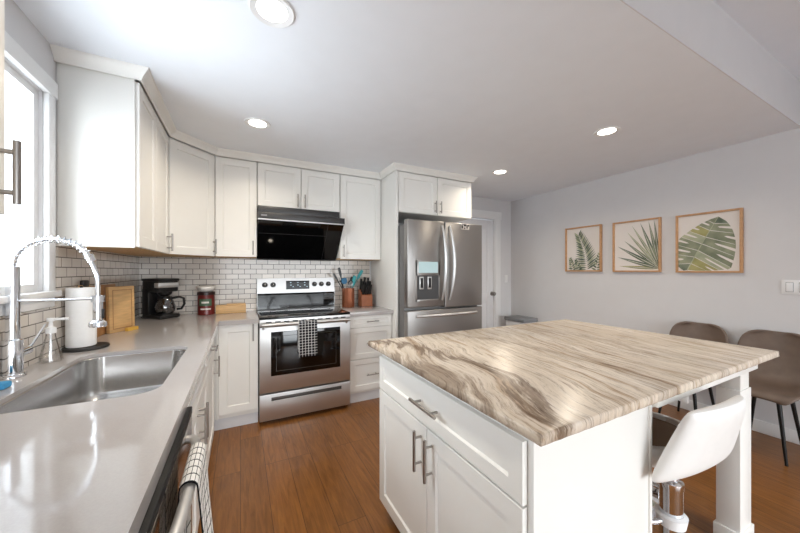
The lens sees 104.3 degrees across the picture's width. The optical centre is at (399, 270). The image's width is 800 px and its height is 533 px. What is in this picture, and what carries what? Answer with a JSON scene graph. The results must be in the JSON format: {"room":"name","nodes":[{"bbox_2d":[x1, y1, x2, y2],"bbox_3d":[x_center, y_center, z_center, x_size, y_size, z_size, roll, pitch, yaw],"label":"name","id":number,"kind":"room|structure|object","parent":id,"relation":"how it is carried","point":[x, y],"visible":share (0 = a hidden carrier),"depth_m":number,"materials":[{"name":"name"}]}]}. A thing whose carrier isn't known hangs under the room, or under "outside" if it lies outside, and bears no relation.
{"room":"kitchen","nodes":[
{"label":"kitchen","id":0,"kind":"room"},
{"bbox_2d":[0,0,57,365],"bbox_3d":[-0.826,-0.055,-0.340,0.150,2.750,6.950,0,0,-27],"label":"wall","id":1,"kind":"structure","parent":0,"point":[18,26],"depth_m":1.42,"materials":[{"name":"grey paint"}]},
{"bbox_2d":[0,0,21,214],"bbox_3d":[-0.875,-0.585,0.322,0.365,0.911,0.772,0,0,-27],"label":"upper cabinet","id":2,"kind":"object","parent":1,"relation":"attached to","point":[16,151],"visible":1,"depth_m":0.71,"materials":[{"name":"white paint"}]},
{"bbox_2d":[0,31,61,315],"bbox_3d":[-1.460,-0.367,1.038,0.090,1.075,1.060,0,0,-27],"label":"window","id":3,"kind":"structure","parent":1,"relation":"in","point":[19,223],"depth_m":1.39,"materials":[{"name":"white paint"}]},
{"bbox_2d":[0,244,138,374],"bbox_3d":[-1.508,0.136,1.165,0.008,0.541,3.650,0,0,-27],"label":"backsplash","id":4,"kind":"structure","parent":1,"relation":"attached to","point":[72,267],"depth_m":1.60,"materials":[{"name":"tile"}]},
{"bbox_2d":[56,62,172,253],"bbox_3d":[-1.723,-0.583,1.972,0.364,0.915,0.793,0,0,-27],"label":"upper cabinet","id":5,"kind":"object","parent":1,"relation":"attached to","point":[112,146],"visible":0.99,"depth_m":1.63,"materials":[{"name":"white paint"}]},
{"bbox_2d":[50,44,477,182],"bbox_3d":[-0.484,-1.059,2.743,3.271,0.060,1.136,0,0,-27],"label":"trim","id":6,"kind":"structure","parent":1,"relation":"attached to","point":[68,56],"depth_m":2.41,"materials":[{"name":"white paint"}]},
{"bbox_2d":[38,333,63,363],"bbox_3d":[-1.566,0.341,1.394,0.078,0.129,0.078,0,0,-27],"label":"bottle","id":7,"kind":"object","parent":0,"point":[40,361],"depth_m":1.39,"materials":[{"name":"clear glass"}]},
{"bbox_2d":[78,280,89,286],"bbox_3d":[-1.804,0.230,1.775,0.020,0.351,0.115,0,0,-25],"label":"knob","id":8,"kind":"object","parent":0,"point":[85,283],"visible":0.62,"depth_m":1.76,"materials":[{"name":"brown wood"}]},
{"bbox_2d":[268,196,510,325],"bbox_3d":[-0.334,-0.055,3.903,4.900,2.750,0.150,0,0,-27],"label":"wall","id":9,"kind":"structure","parent":0,"point":[477,203],"depth_m":4.81,"materials":[{"name":"grey paint"}]},
{"bbox_2d":[119,137,216,257],"bbox_3d":[-1.927,-0.585,2.658,0.627,0.911,0.609,0,0,-27],"label":"upper cabinet","id":10,"kind":"object","parent":9,"relation":"attached to","point":[191,169],"visible":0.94,"depth_m":2.57,"materials":[{"name":"white paint"}]},
{"bbox_2d":[215,155,256,257],"bbox_3d":[-1.565,-0.585,2.976,0.342,0.911,0.354,0,0,-27],"label":"upper cabinet","id":11,"kind":"object","parent":9,"relation":"attached to","point":[235,179],"visible":1,"depth_m":2.86,"materials":[{"name":"white paint"}]},
{"bbox_2d":[139,256,369,315],"bbox_3d":[-1.359,0.136,3.288,2.215,0.541,0.008,0,0,-27],"label":"backsplash","id":12,"kind":"structure","parent":9,"relation":"attached to","point":[234,279],"depth_m":3.11,"materials":[{"name":"tile"}]},
{"bbox_2d":[257,162,338,211],"bbox_3d":[-1.055,-0.825,3.238,0.796,0.431,0.354,0,0,-27],"label":"upper cabinet","id":13,"kind":"object","parent":9,"relation":"attached to","point":[277,185],"visible":0.78,"depth_m":3.10,"materials":[{"name":"white paint"}]},
{"bbox_2d":[256,205,344,260],"bbox_3d":[-1.025,-0.357,3.186,0.806,0.491,0.473,0,0,-27],"label":"range hood","id":14,"kind":"object","parent":13,"relation":"attached to","point":[283,233],"visible":0.88,"depth_m":3.08,"materials":[{"name":"black glass"}]},
{"bbox_2d":[336,174,380,260],"bbox_3d":[-0.487,-0.583,3.529,0.472,0.915,0.354,0,0,-27],"label":"upper cabinet","id":15,"kind":"object","parent":9,"relation":"attached to","point":[359,197],"visible":0.87,"depth_m":3.41,"materials":[{"name":"white paint"}]},
{"bbox_2d":[398,171,470,223],"bbox_3d":[0.261,-0.825,3.708,0.960,0.431,0.739,0,0,-27],"label":"upper cabinet","id":16,"kind":"object","parent":9,"relation":"attached to","point":[420,196],"visible":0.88,"depth_m":3.41,"materials":[{"name":"white paint"}]},
{"bbox_2d":[455,209,501,327],"bbox_3d":[1.091,0.212,4.576,1.000,2.215,0.154,0,0,-27],"label":"door","id":17,"kind":"structure","parent":9,"relation":"in","point":[491,229],"depth_m":4.71,"materials":[{"name":"paint"}]},
{"bbox_2d":[13,0,799,201],"bbox_3d":[0.315,-1.290,2.639,4.900,0.400,2.991,0,0,-27],"label":"ceiling","id":18,"kind":"structure","parent":0,"point":[476,88],"depth_m":1.78,"materials":[{"name":"white paint"}]},
{"bbox_2d":[244,117,270,128],"bbox_3d":[-1.050,-1.086,2.293,0.178,0.006,0.178,0,0,-27],"label":"recessed light","id":19,"kind":"object","parent":18,"relation":"in","point":[257,123],"visible":1,"depth_m":2.29,"materials":[{"name":"white plastic"}]},
{"bbox_2d":[249,120,266,126],"bbox_3d":[-1.050,-1.088,2.293,0.121,0.002,0.121,0,0,-27],"label":"diffuser","id":20,"kind":"object","parent":19,"relation":"attached to","point":[252,123],"depth_m":2.29,"materials":[{"name":"white plastic"}]},
{"bbox_2d":[249,0,294,27],"bbox_3d":[-0.534,-1.086,1.299,0.178,0.006,0.178,0,0,-27],"label":"recessed light","id":21,"kind":"object","parent":18,"relation":"in","point":[273,13],"visible":1,"depth_m":1.31,"materials":[{"name":"white plastic"}]},
{"bbox_2d":[256,0,287,22],"bbox_3d":[-0.534,-1.088,1.299,0.121,0.002,0.121,0,0,-27],"label":"diffuser","id":22,"kind":"object","parent":21,"relation":"attached to","point":[267,11],"depth_m":1.30,"materials":[{"name":"white plastic"}]},
{"bbox_2d":[492,169,508,174],"bbox_3d":[1.103,-1.086,3.421,0.178,0.006,0.178,0,0,-27],"label":"recessed light","id":23,"kind":"object","parent":18,"relation":"in","point":[501,171],"visible":1,"depth_m":3.42,"materials":[{"name":"white plastic"}]},
{"bbox_2d":[494,170,505,173],"bbox_3d":[1.103,-1.088,3.421,0.121,0.002,0.121,0,0,-27],"label":"diffuser","id":24,"kind":"object","parent":23,"relation":"attached to","point":[496,171],"depth_m":3.43,"materials":[{"name":"white plastic"}]},
{"bbox_2d":[593,126,620,136],"bbox_3d":[1.614,-1.086,2.425,0.178,0.006,0.178,0,0,-27],"label":"recessed light","id":25,"kind":"object","parent":18,"relation":"in","point":[606,131],"visible":1,"depth_m":2.42,"materials":[{"name":"white plastic"}]},
{"bbox_2d":[598,128,615,134],"bbox_3d":[1.614,-1.088,2.425,0.121,0.002,0.121,0,0,-27],"label":"diffuser","id":26,"kind":"object","parent":25,"relation":"attached to","point":[606,131],"depth_m":2.42,"materials":[{"name":"white plastic"}]},
{"bbox_2d":[197,398,799,532],"bbox_3d":[1.287,1.350,0.745,4.900,0.060,7.250,0,0,-27],"label":"floor","id":27,"kind":"structure","parent":0,"point":[319,471],"depth_m":1.97,"materials":[{"name":"brown wood"}]},
{"bbox_2d":[138,406,200,532],"bbox_3d":[-0.817,0.875,0.630,0.692,0.850,0.608,0,0,-27],"label":"dishwasher","id":28,"kind":"object","parent":27,"relation":"on","point":[163,515],"visible":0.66,"depth_m":0.70,"materials":[{"name":"silver metal"}]},
{"bbox_2d":[177,442,213,532],"bbox_3d":[-0.518,0.733,0.805,0.100,0.495,0.186,0,0,-27],"label":"dish towel","id":29,"kind":"object","parent":28,"relation":"hanging from","point":[196,468],"visible":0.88,"depth_m":0.80,"materials":[{"name":"white fabric"}]},
{"bbox_2d":[188,358,208,532],"bbox_3d":[-1.195,0.883,1.302,0.668,0.872,0.922,0,0,-27],"label":"base cabinet","id":30,"kind":"object","parent":27,"relation":"on","point":[198,401],"visible":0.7,"depth_m":1.42,"materials":[{"name":"white paint"}]},
{"bbox_2d":[0,310,258,532],"bbox_3d":[-1.082,0.415,1.378,0.944,0.062,3.640,0,0,-27],"label":"countertop","id":31,"kind":"structure","parent":30,"relation":"on","point":[97,466],"depth_m":0.74,"materials":[{"name":"grey stone"}]},
{"bbox_2d":[0,380,11,389],"bbox_3d":[-1.388,0.395,1.061,0.070,0.022,0.045,0,0,-27],"label":"sponge","id":32,"kind":"object","parent":31,"relation":"on","point":[3,384],"visible":1,"depth_m":1.07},
{"bbox_2d":[38,317,68,363],"bbox_3d":[-1.561,0.307,1.393,0.088,0.195,0.078,0,0,9],"label":"soap dispenser","id":33,"kind":"object","parent":31,"relation":"on","point":[50,329],"visible":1,"depth_m":1.39,"materials":[{"name":"clear glass"}]},
{"bbox_2d":[0,235,107,379],"bbox_3d":[-1.411,0.131,1.313,0.310,0.550,0.229,0,0,-27],"label":"faucet","id":34,"kind":"object","parent":31,"relation":"on","point":[13,351],"visible":1,"depth_m":1.19,"materials":[{"name":"silver metal"}]},
{"bbox_2d":[61,286,109,352],"bbox_3d":[-1.652,0.242,1.631,0.192,0.328,0.192,0,0,-27],"label":"paper towel holder","id":35,"kind":"object","parent":31,"relation":"on","point":[99,345],"visible":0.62,"depth_m":1.58,"materials":[{"name":"white paper"},{"name":"black metal"}]},
{"bbox_2d":[65,287,96,347],"bbox_3d":[-1.665,0.238,1.624,0.116,0.303,0.116,0,0,-27],"label":"paper towel roll","id":36,"kind":"object","parent":35,"relation":"on","point":[78,334],"visible":0.94,"depth_m":1.58,"materials":[{"name":"white paper"}]},
{"bbox_2d":[0,349,185,413],"bbox_3d":[-1.172,0.521,1.276,0.423,0.200,0.739,0,0,-27],"label":"sink","id":37,"kind":"object","parent":31,"relation":"in","point":[122,375],"visible":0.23,"depth_m":1.52,"materials":[{"name":"silver metal"}]},
{"bbox_2d":[90,284,114,336],"bbox_3d":[-1.916,0.248,2.009,0.029,0.315,0.396,0,0,-27],"label":"cutting board","id":38,"kind":"object","parent":31,"relation":"on","point":[100,330],"visible":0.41,"depth_m":1.99,"materials":[{"name":"brown wood"}]},
{"bbox_2d":[105,286,134,333],"bbox_3d":[-1.879,0.255,2.091,0.032,0.302,0.184,0,0,2],"label":"cutting board","id":39,"kind":"object","parent":31,"relation":"on","point":[120,311],"visible":0.86,"depth_m":2.07,"materials":[{"name":"brown wood"}]},
{"bbox_2d":[141,278,185,318],"bbox_3d":[-2.074,0.235,2.707,0.317,0.340,0.201,0,0,19],"label":"coffee maker","id":40,"kind":"object","parent":31,"relation":"on","point":[156,292],"visible":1,"depth_m":2.64,"materials":[{"name":"black plastic"}]},
{"bbox_2d":[197,291,214,314],"bbox_3d":[-1.811,0.300,2.904,0.146,0.210,0.146,0,0,-27],"label":"can","id":41,"kind":"object","parent":31,"relation":"on","point":[205,300],"visible":0.96,"depth_m":2.85,"materials":[{"name":"red metal"}]},
{"bbox_2d":[196,286,215,291],"bbox_3d":[-1.811,0.169,2.904,0.160,0.050,0.160,0,0,-27],"label":"filter","id":42,"kind":"object","parent":41,"relation":"on","point":[200,288],"visible":1,"depth_m":2.86,"materials":[{"name":"paper"}]},
{"bbox_2d":[216,303,245,313],"bbox_3d":[-1.637,0.362,3.015,0.256,0.087,0.090,0,0,-27],"label":"wooden box","id":43,"kind":"object","parent":31,"relation":"on","point":[229,307],"visible":1,"depth_m":2.98,"materials":[{"name":"brown wood"}]},
{"bbox_2d":[207,338,219,465],"bbox_3d":[-1.583,0.883,2.057,0.668,0.872,0.771,0,0,-27],"label":"base cabinet","id":44,"kind":"object","parent":27,"relation":"on","point":[211,359],"visible":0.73,"depth_m":2.13,"materials":[{"name":"white paint"}]},
{"bbox_2d":[214,323,257,430],"bbox_3d":[-1.522,0.883,2.840,0.386,0.872,0.653,0,0,-27],"label":"base cabinet","id":45,"kind":"object","parent":27,"relation":"on","point":[236,388],"visible":0.85,"depth_m":2.60,"materials":[{"name":"white paint"}]},
{"bbox_2d":[256,278,349,421],"bbox_3d":[-0.967,0.698,3.074,0.802,1.242,0.706,0,0,-27],"label":"range","id":46,"kind":"object","parent":27,"relation":"on","point":[289,384],"visible":1,"depth_m":2.86,"materials":[{"name":"silver metal"}]},
{"bbox_2d":[256,306,349,319],"bbox_3d":[-0.967,0.407,3.070,0.799,0.018,0.574,0,0,-27],"label":"cooktop","id":47,"kind":"object","parent":46,"relation":"in","point":[295,312],"depth_m":2.97,"materials":[{"name":"black glass"}]},
{"bbox_2d":[298,319,317,356],"bbox_3d":[-0.821,0.596,2.769,0.164,0.318,0.049,0,0,-27],"label":"dish towel","id":48,"kind":"object","parent":46,"relation":"hanging from","point":[307,329],"visible":1,"depth_m":2.75,"materials":[{"name":"black fabric"}]},
{"bbox_2d":[349,314,391,402],"bbox_3d":[-0.419,0.883,3.406,0.466,0.872,0.653,0,0,-27],"label":"base cabinet","id":49,"kind":"object","parent":27,"relation":"on","point":[364,380],"visible":0.67,"depth_m":3.13,"materials":[{"name":"white paint"}]},
{"bbox_2d":[335,305,392,316],"bbox_3d":[-0.422,0.426,3.409,0.472,0.040,0.630,0,0,-27],"label":"countertop","id":50,"kind":"structure","parent":49,"relation":"on","point":[357,310],"depth_m":3.20,"materials":[{"name":"grey stone"}]},
{"bbox_2d":[342,288,353,306],"bbox_3d":[-0.585,0.300,3.516,0.144,0.211,0.137,0,0,-27],"label":"utensil crock","id":51,"kind":"object","parent":50,"relation":"on","point":[347,293],"visible":0.94,"depth_m":3.45,"materials":[{"name":"orange metal"}]},
{"bbox_2d":[341,278,346,287],"bbox_3d":[-0.614,0.230,3.474,0.090,0.307,0.028,0,0,-27],"label":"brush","id":52,"kind":"object","parent":51,"relation":"in","point":[343,280],"visible":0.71,"depth_m":3.46,"materials":[{"name":"blue plastic"}]},
{"bbox_2d":[352,270,362,287],"bbox_3d":[-0.538,0.185,3.565,0.248,0.400,0.016,0,0,-31],"label":"tongs","id":53,"kind":"object","parent":51,"relation":"in","point":[361,271],"visible":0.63,"depth_m":3.60,"materials":[{"name":"plastic"}]},
{"bbox_2d":[358,289,371,306],"bbox_3d":[-0.405,0.311,3.608,0.130,0.189,0.130,0,0,-27],"label":"knife block","id":54,"kind":"object","parent":50,"relation":"on","point":[364,300],"visible":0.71,"depth_m":3.56,"materials":[{"name":"brown wood"}]},
{"bbox_2d":[371,170,397,337],"bbox_3d":[-0.188,0.140,3.500,0.025,2.359,0.699,0,0,-27],"label":"end panel","id":55,"kind":"object","parent":27,"relation":"on","point":[384,272],"visible":0.34,"depth_m":3.35,"materials":[{"name":"white paint"}]},
{"bbox_2d":[398,219,481,337],"bbox_3d":[0.330,0.404,3.570,0.949,1.831,0.870,0,0,-27],"label":"refrigerator","id":56,"kind":"object","parent":27,"relation":"on","point":[440,263],"visible":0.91,"depth_m":3.19,"materials":[{"name":"silver metal"}]},
{"bbox_2d":[461,223,468,229],"bbox_3d":[0.703,-0.476,3.350,0.110,0.063,0.006,0,0,-27],"label":"magnet","id":57,"kind":"object","parent":56,"relation":"attached to","point":[463,226],"visible":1,"depth_m":3.35,"materials":[{"name":"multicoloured plastic"}]},
{"bbox_2d":[504,315,537,325],"bbox_3d":[1.742,0.992,4.480,0.280,0.654,0.370,0,0,-27],"label":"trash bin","id":58,"kind":"object","parent":27,"relation":"on","point":[513,319],"visible":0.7,"depth_m":4.41,"materials":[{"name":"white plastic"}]},
{"bbox_2d":[380,354,757,532],"bbox_3d":[0.793,0.870,1.587,1.602,0.898,1.010,0,0,-27],"label":"kitchen island","id":59,"kind":"object","parent":27,"relation":"on","point":[447,466],"visible":0.63,"depth_m":1.06,"materials":[{"name":"white paint"}]},
{"bbox_2d":[368,319,778,446],"bbox_3d":[0.835,0.405,1.624,1.704,0.030,1.126,0,0,-27],"label":"island countertop","id":60,"kind":"structure","parent":59,"relation":"on","point":[547,382],"depth_m":1.25,"materials":[{"name":"beige stone"}]},
{"bbox_2d":[652,396,688,517],"bbox_3d":[1.342,0.879,1.816,0.495,0.881,0.471,0,0,-23],"label":"bar stool","id":61,"kind":"object","parent":27,"relation":"on","point":[655,492],"visible":0.02,"depth_m":1.73,"materials":[{"name":"white plastic"}]},
{"bbox_2d":[658,321,728,413],"bbox_3d":[2.530,0.895,2.726,0.522,0.851,0.432,0,0,-27],"label":"dining chair","id":62,"kind":"object","parent":27,"relation":"on","point":[703,331],"visible":0.2,"depth_m":2.81,"materials":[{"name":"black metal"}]},
{"bbox_2d":[651,395,745,532],"bbox_3d":[1.014,0.879,1.215,0.471,0.881,0.495,0,0,-24],"label":"bar stool","id":63,"kind":"object","parent":27,"relation":"on","point":[704,437],"visible":0.78,"depth_m":1.02,"materials":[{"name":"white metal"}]},
{"bbox_2d":[737,329,799,466],"bbox_3d":[2.740,0.895,2.317,0.522,0.851,0.432,0,0,-27],"label":"dining chair","id":64,"kind":"object","parent":27,"relation":"on","point":[776,380],"visible":0.73,"depth_m":2.35,"materials":[{"name":"brown leather"}]},
{"bbox_2d":[511,128,799,429],"bbox_3d":[3.400,-0.055,1.829,0.150,2.750,6.950,0,0,-27],"label":"wall","id":65,"kind":"structure","parent":0,"point":[760,176],"depth_m":3.04,"materials":[{"name":"grey paint"}]},
{"bbox_2d":[565,224,601,271],"bbox_3d":[2.261,-0.270,3.844,0.034,0.556,0.450,0,0,-27],"label":"picture frame","id":66,"kind":"object","parent":65,"relation":"attached to","point":[583,245],"visible":1,"depth_m":3.83,"materials":[{"name":"white paper"}]},
{"bbox_2d":[612,217,661,271],"bbox_3d":[2.525,-0.266,3.329,0.034,0.554,0.450,0,0,-27],"label":"picture frame","id":67,"kind":"object","parent":65,"relation":"attached to","point":[636,244],"visible":1,"depth_m":3.31,"materials":[{"name":"white paper"}]},
{"bbox_2d":[675,208,743,272],"bbox_3d":[2.787,-0.259,2.819,0.034,0.549,0.450,0,0,-27],"label":"picture frame","id":68,"kind":"object","parent":65,"relation":"attached to","point":[712,241],"visible":1,"depth_m":2.79,"materials":[{"name":"green paper"}]},
{"bbox_2d":[620,0,799,125],"bbox_3d":[0.998,-1.260,1.307,4.600,0.341,0.004,0,0,-27],"label":"ceiling beam","id":69,"kind":"structure","parent":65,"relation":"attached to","point":[702,26],"depth_m":1.72,"materials":[{"name":"grey paint"}]},
{"bbox_2d":[669,400,799,444],"bbox_3d":[3.326,1.270,1.791,0.016,0.100,6.950,0,0,-27],"label":"baseboard","id":70,"kind":"structure","parent":65,"relation":"attached to","point":[767,428],"depth_m":2.50,"materials":[{"name":"white paint"}]},
{"bbox_2d":[781,280,799,294],"bbox_3d":[3.029,0.126,2.374,0.010,0.112,0.148,0,0,-27],"label":"light switch","id":71,"kind":"object","parent":65,"relation":"attached to","point":[792,287],"visible":1,"depth_m":2.40,"materials":[{"name":"white plastic"}]},
{"bbox_2d":[713,0,799,79],"bbox_3d":[1.970,-1.460,-0.586,4.900,0.060,4.259,0,0,-27],"label":"ceiling","id":72,"kind":"structure","parent":0,"point":[775,24],"depth_m":1.80,"materials":[{"name":"white paint"}]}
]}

